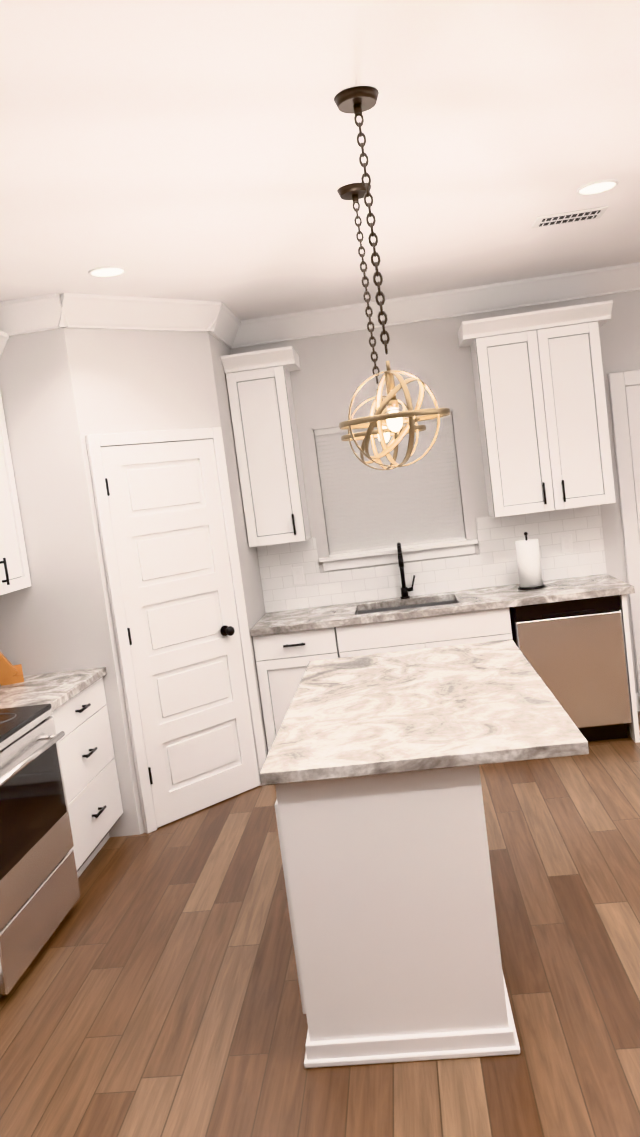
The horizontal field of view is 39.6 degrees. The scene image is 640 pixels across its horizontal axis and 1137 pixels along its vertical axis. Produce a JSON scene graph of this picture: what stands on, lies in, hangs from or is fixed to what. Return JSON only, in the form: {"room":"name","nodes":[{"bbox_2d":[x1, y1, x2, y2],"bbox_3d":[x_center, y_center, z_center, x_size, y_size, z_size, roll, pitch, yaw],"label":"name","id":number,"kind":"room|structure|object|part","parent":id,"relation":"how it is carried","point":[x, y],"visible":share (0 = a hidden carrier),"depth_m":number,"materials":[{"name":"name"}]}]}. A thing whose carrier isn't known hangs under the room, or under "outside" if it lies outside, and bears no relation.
{"room":"kitchen","nodes":[
{"label":"kitchen","id":0,"kind":"room"},
{"bbox_2d":[0,328,139,836],"bbox_3d":[-1.464,0.064,4.628,0.700,2.780,0.100,-7,5,5],"label":"wall","id":1,"kind":"structure","parent":0,"point":[53,618],"depth_m":4.54,"materials":[{"name":"paint"}]},
{"bbox_2d":[0,293,68,335],"bbox_3d":[-1.624,-1.227,4.400,0.730,0.145,0.110,-7,5,5],"label":"crown molding","id":2,"kind":"structure","parent":1,"relation":"attached to","point":[30,314],"depth_m":4.37,"materials":[{"name":"white wood"}]},
{"bbox_2d":[64,328,265,833],"bbox_3d":[-0.833,-0.041,4.882,0.892,2.780,0.100,-12,7,-42],"label":"wall","id":3,"kind":"structure","parent":0,"point":[124,381],"depth_m":4.69,"materials":[{"name":"paint"}]},
{"bbox_2d":[58,293,220,331],"bbox_3d":[-0.928,-1.343,4.683,0.952,0.145,0.110,-12,7,-42],"label":"crown molding","id":4,"kind":"structure","parent":3,"relation":"attached to","point":[89,311],"depth_m":4.64,"materials":[{"name":"white wood"}]},
{"bbox_2d":[85,427,265,833],"bbox_3d":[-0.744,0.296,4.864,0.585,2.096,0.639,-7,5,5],"label":"pantry door","id":5,"kind":"structure","parent":3,"relation":"in","point":[170,555],"depth_m":4.83,"materials":[{"name":"white wood"}]},
{"bbox_2d":[208,332,267,757],"bbox_3d":[-0.498,-0.140,5.484,0.100,2.780,0.675,-7,5,5],"label":"wall","id":6,"kind":"structure","parent":0,"point":[251,582],"depth_m":5.31,"materials":[{"name":"paint"}]},
{"bbox_2d":[207,302,240,348],"bbox_3d":[-0.562,-1.451,5.337,0.110,0.145,0.705,-7,5,5],"label":"crown molding","id":7,"kind":"structure","parent":6,"relation":"attached to","point":[228,322],"depth_m":5.27,"materials":[{"name":"white wood"}]},
{"bbox_2d":[0,711,639,1136],"bbox_3d":[1.312,1.450,1.720,6.800,0.120,8.575,-7,5,5],"label":"floor","id":8,"kind":"structure","parent":0,"point":[154,991],"depth_m":3.02,"materials":[{"name":"brown wood"}]},
{"bbox_2d":[0,704,80,997],"bbox_3d":[-1.437,0.971,3.506,0.707,1.190,0.761,-7,5,5],"label":"range","id":9,"kind":"object","parent":8,"relation":"on","point":[40,895],"visible":1,"depth_m":3.49,"materials":[{"name":"grey metal"}]},
{"bbox_2d":[50,677,122,877],"bbox_3d":[-1.395,1.054,4.286,0.662,0.870,0.763,-7,5,5],"label":"base cabinet","id":10,"kind":"object","parent":8,"relation":"on","point":[89,770],"visible":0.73,"depth_m":4.25,"materials":[{"name":"white wood"}]},
{"bbox_2d":[0,667,106,711],"bbox_3d":[-1.456,0.605,4.244,0.651,0.039,0.766,-7,5,5],"label":"countertop","id":11,"kind":"structure","parent":10,"relation":"on","point":[55,690],"depth_m":4.23,"materials":[{"name":"white stone"}]},
{"bbox_2d":[0,652,23,685],"bbox_3d":[-1.646,0.440,4.470,0.252,0.292,0.150,-9,6,-20],"label":"knife block","id":12,"kind":"object","parent":11,"relation":"on","point":[10,673],"visible":1,"depth_m":4.43,"materials":[{"name":"brown wood"}]},
{"bbox_2d":[253,627,338,753],"bbox_3d":[-0.080,0.767,5.548,0.493,0.870,0.662,-7,5,5],"label":"base cabinet","id":13,"kind":"object","parent":8,"relation":"on","point":[282,660],"visible":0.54,"depth_m":5.24,"materials":[{"name":"white wood"}]},
{"bbox_2d":[275,765,519,1068],"bbox_3d":[0.273,0.933,3.304,0.633,0.869,1.522,-7,5,5],"label":"kitchen island","id":14,"kind":"object","parent":8,"relation":"on","point":[390,897],"visible":0.75,"depth_m":2.57,"materials":[{"name":"white wood"}]},
{"bbox_2d":[260,639,588,785],"bbox_3d":[0.346,0.468,3.249,0.920,0.039,1.544,-7,5,5],"label":"island countertop","id":15,"kind":"structure","parent":14,"relation":"on","point":[482,703],"depth_m":2.89,"materials":[{"name":"white stone"}]},
{"bbox_2d":[336,601,512,657],"bbox_3d":[0.667,0.678,5.478,1.011,0.870,0.662,-7,5,5],"label":"base cabinet","id":16,"kind":"object","parent":8,"relation":"on","point":[428,632],"visible":0.27,"depth_m":5.15,"materials":[{"name":"white wood"}]},
{"bbox_2d":[250,574,634,635],"bbox_3d":[0.709,0.216,5.431,2.207,0.039,0.651,-7,5,5],"label":"countertop","id":17,"kind":"structure","parent":16,"relation":"on","point":[551,591],"depth_m":5.23,"materials":[{"name":"white stone"}]},
{"bbox_2d":[397,543,414,598],"bbox_3d":[0.544,0.015,5.607,0.111,0.367,0.225,-7,5,5],"label":"faucet","id":18,"kind":"object","parent":17,"relation":"on","point":[405,590],"visible":1,"depth_m":5.68,"materials":[{"name":"black metal"}]},
{"bbox_2d":[357,600,455,614],"bbox_3d":[0.545,0.352,5.463,0.644,0.189,0.434,-7,5,5],"label":"sink","id":19,"kind":"object","parent":17,"relation":"in","point":[407,607],"depth_m":5.66,"materials":[{"name":"silver metal"}]},
{"bbox_2d":[515,532,544,589],"bbox_3d":[1.278,-0.052,5.437,0.164,0.347,0.164,-7,5,5],"label":"paper towel holder","id":20,"kind":"object","parent":17,"relation":"on","point":[529,564],"visible":1,"depth_m":5.38,"materials":[{"name":"white paper"}]},
{"bbox_2d":[509,595,631,741],"bbox_3d":[1.490,0.582,5.412,0.599,0.865,0.608,-7,5,5],"label":"dishwasher","id":21,"kind":"object","parent":8,"relation":"on","point":[573,652],"visible":0.75,"depth_m":5.10,"materials":[{"name":"grey metal"}]},
{"bbox_2d":[620,594,639,742],"bbox_3d":[1.804,0.541,5.389,0.027,0.870,0.627,-7,5,5],"label":"cabinet end panel","id":22,"kind":"object","parent":8,"relation":"on","point":[633,731],"visible":0.15,"depth_m":5.08,"materials":[{"name":"white wood"}]},
{"bbox_2d":[0,0,639,320],"bbox_3d":[0.945,-1.414,1.451,6.800,0.120,8.575,-7,5,5],"label":"ceiling","id":23,"kind":"structure","parent":0,"point":[205,150],"depth_m":2.86,"materials":[{"name":"paint"}]},
{"bbox_2d":[88,266,126,277],"bbox_3d":[-0.965,-1.349,4.030,0.172,0.014,0.172,-7,5,5],"label":"recessed light","id":24,"kind":"object","parent":23,"relation":"in","point":[105,271],"visible":1,"depth_m":4.03,"materials":[{"name":"white plastic"}]},
{"bbox_2d":[337,183,425,469],"bbox_3d":[0.195,-0.902,3.379,0.329,1.057,0.329,-7,5,5],"label":"pendant light","id":25,"kind":"object","parent":23,"relation":"hanging from","point":[355,192],"visible":0.83,"depth_m":3.36,"materials":[{"name":"beige wood"}]},
{"bbox_3d":[0.245,-0.516,3.415,0.046,0.065,0.047,-7,5,5],"label":"bulb","id":26,"kind":"part","parent":25,"relation":"part of","materials":[{"name":"white glass"}]},
{"bbox_2d":[334,86,449,466],"bbox_3d":[0.171,-0.823,2.582,0.329,1.059,0.329,-7,5,5],"label":"pendant light","id":27,"kind":"object","parent":23,"relation":"hanging from","point":[357,101],"visible":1,"depth_m":2.56,"materials":[{"name":"beige wood"}]},
{"bbox_3d":[0.220,-0.436,2.618,0.046,0.065,0.047,-7,5,5],"label":"bulb","id":28,"kind":"part","parent":27,"relation":"part of","materials":[{"name":"white glass"}]},
{"bbox_2d":[532,206,608,227],"bbox_3d":[1.154,-1.623,4.108,0.320,0.012,0.170,-7,5,5],"label":"ceiling vent","id":29,"kind":"object","parent":23,"relation":"in","point":[570,217],"visible":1,"depth_m":4.08,"materials":[{"name":"white metal"}]},
{"bbox_2d":[576,179,618,195],"bbox_3d":[1.155,-1.589,3.698,0.172,0.014,0.172,-7,5,5],"label":"recessed light","id":30,"kind":"object","parent":23,"relation":"in","point":[597,187],"visible":1,"depth_m":3.69,"materials":[{"name":"white plastic"}]},
{"bbox_2d":[230,290,639,692],"bbox_3d":[1.463,-0.412,5.707,6.640,2.780,0.140,-7,5,5],"label":"wall","id":31,"kind":"structure","parent":0,"point":[331,375],"depth_m":5.63,"materials":[{"name":"paint"}]},
{"bbox_2d":[221,346,310,547],"bbox_3d":[-0.292,-0.741,5.542,0.432,1.165,0.397,-7,5,5],"label":"upper cabinet","id":32,"kind":"object","parent":31,"relation":"attached to","point":[259,386],"visible":1,"depth_m":5.43,"materials":[{"name":"white wood"}]},
{"bbox_2d":[311,409,477,570],"bbox_3d":[0.457,-0.502,5.753,1.023,0.927,0.183,-7,5,5],"label":"window","id":33,"kind":"structure","parent":31,"relation":"in","point":[466,546],"depth_m":5.72,"materials":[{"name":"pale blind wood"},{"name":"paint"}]},
{"bbox_2d":[314,412,465,554],"bbox_3d":[0.452,-0.544,5.744,0.883,0.814,0.053,-7,5,5],"label":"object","id":34,"kind":"structure","parent":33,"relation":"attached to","point":[366,508],"depth_m":5.74,"materials":[{"name":"white"}]},
{"bbox_2d":[257,505,606,612],"bbox_3d":[0.704,-0.063,5.727,2.207,0.457,0.008,-7,5,5],"label":"backsplash","id":35,"kind":"structure","parent":31,"relation":"attached to","point":[493,563],"depth_m":5.72,"materials":[{"name":"tile"}]},
{"bbox_2d":[292,567,304,584],"bbox_3d":[-0.143,0.048,5.800,0.072,0.116,0.005,-7,5,5],"label":"electrical outlet","id":36,"kind":"object","parent":35,"relation":"attached to","point":[298,575],"visible":1,"depth_m":5.80,"materials":[{"name":"white plastic"}]},
{"bbox_2d":[560,534,572,553],"bbox_3d":[1.568,-0.156,5.640,0.072,0.116,0.005,-7,5,5],"label":"electrical outlet","id":37,"kind":"object","parent":35,"relation":"attached to","point":[566,544],"visible":1,"depth_m":5.64,"materials":[{"name":"white plastic"}]},
{"bbox_2d":[231,262,639,348],"bbox_3d":[1.929,-1.776,5.401,5.100,0.145,0.110,-7,5,5],"label":"crown molding","id":38,"kind":"structure","parent":31,"relation":"attached to","point":[472,300],"depth_m":5.50,"materials":[{"name":"white wood"}]},
{"bbox_2d":[457,300,615,517],"bbox_3d":[1.345,-0.936,5.388,0.860,1.165,0.397,-7,5,5],"label":"upper cabinet","id":39,"kind":"object","parent":31,"relation":"attached to","point":[541,406],"visible":1,"depth_m":5.27,"materials":[{"name":"white wood"}]},
{"bbox_2d":[608,369,639,701],"bbox_3d":[2.467,-0.207,5.532,1.098,2.154,0.082,-7,5,5],"label":"entry door","id":40,"kind":"structure","parent":31,"relation":"in","point":[625,405],"depth_m":5.55,"materials":[{"name":"white wood"}]},
{"bbox_2d":[636,693,639,711],"bbox_3d":[1.998,0.865,5.719,0.115,0.120,0.015,-7,5,5],"label":"baseboard","id":41,"kind":"structure","parent":31,"relation":"attached to","point":[637,701],"depth_m":5.71,"materials":[{"name":"white wood"}]},
{"bbox_3d":[-2.095,0.402,1.887,0.120,2.780,8.575,-7,5,5],"label":"wall","id":42,"kind":"structure","parent":0,"visible":0},
{"bbox_2d":[0,391,30,594],"bbox_3d":[-1.729,-0.380,4.162,0.362,1.070,0.767,-7,5,5],"label":"upper cabinet","id":43,"kind":"object","parent":42,"relation":"attached to","point":[14,572],"visible":1,"depth_m":4.45,"materials":[{"name":"white wood"}]},
{"bbox_3d":[-1.808,-0.375,1.625,0.672,0.590,1.054,-7,5,5],"label":"upper cabinet","id":44,"kind":"object","parent":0,"visible":0},
{"bbox_2d":[0,331,8,356],"bbox_3d":[-1.747,-0.959,2.759,0.722,0.337,3.434,-7,5,5],"label":"crown molding","id":45,"kind":"structure","parent":44,"relation":"on","point":[4,337],"depth_m":4.42,"materials":[{"name":"white wood"}]}
]}

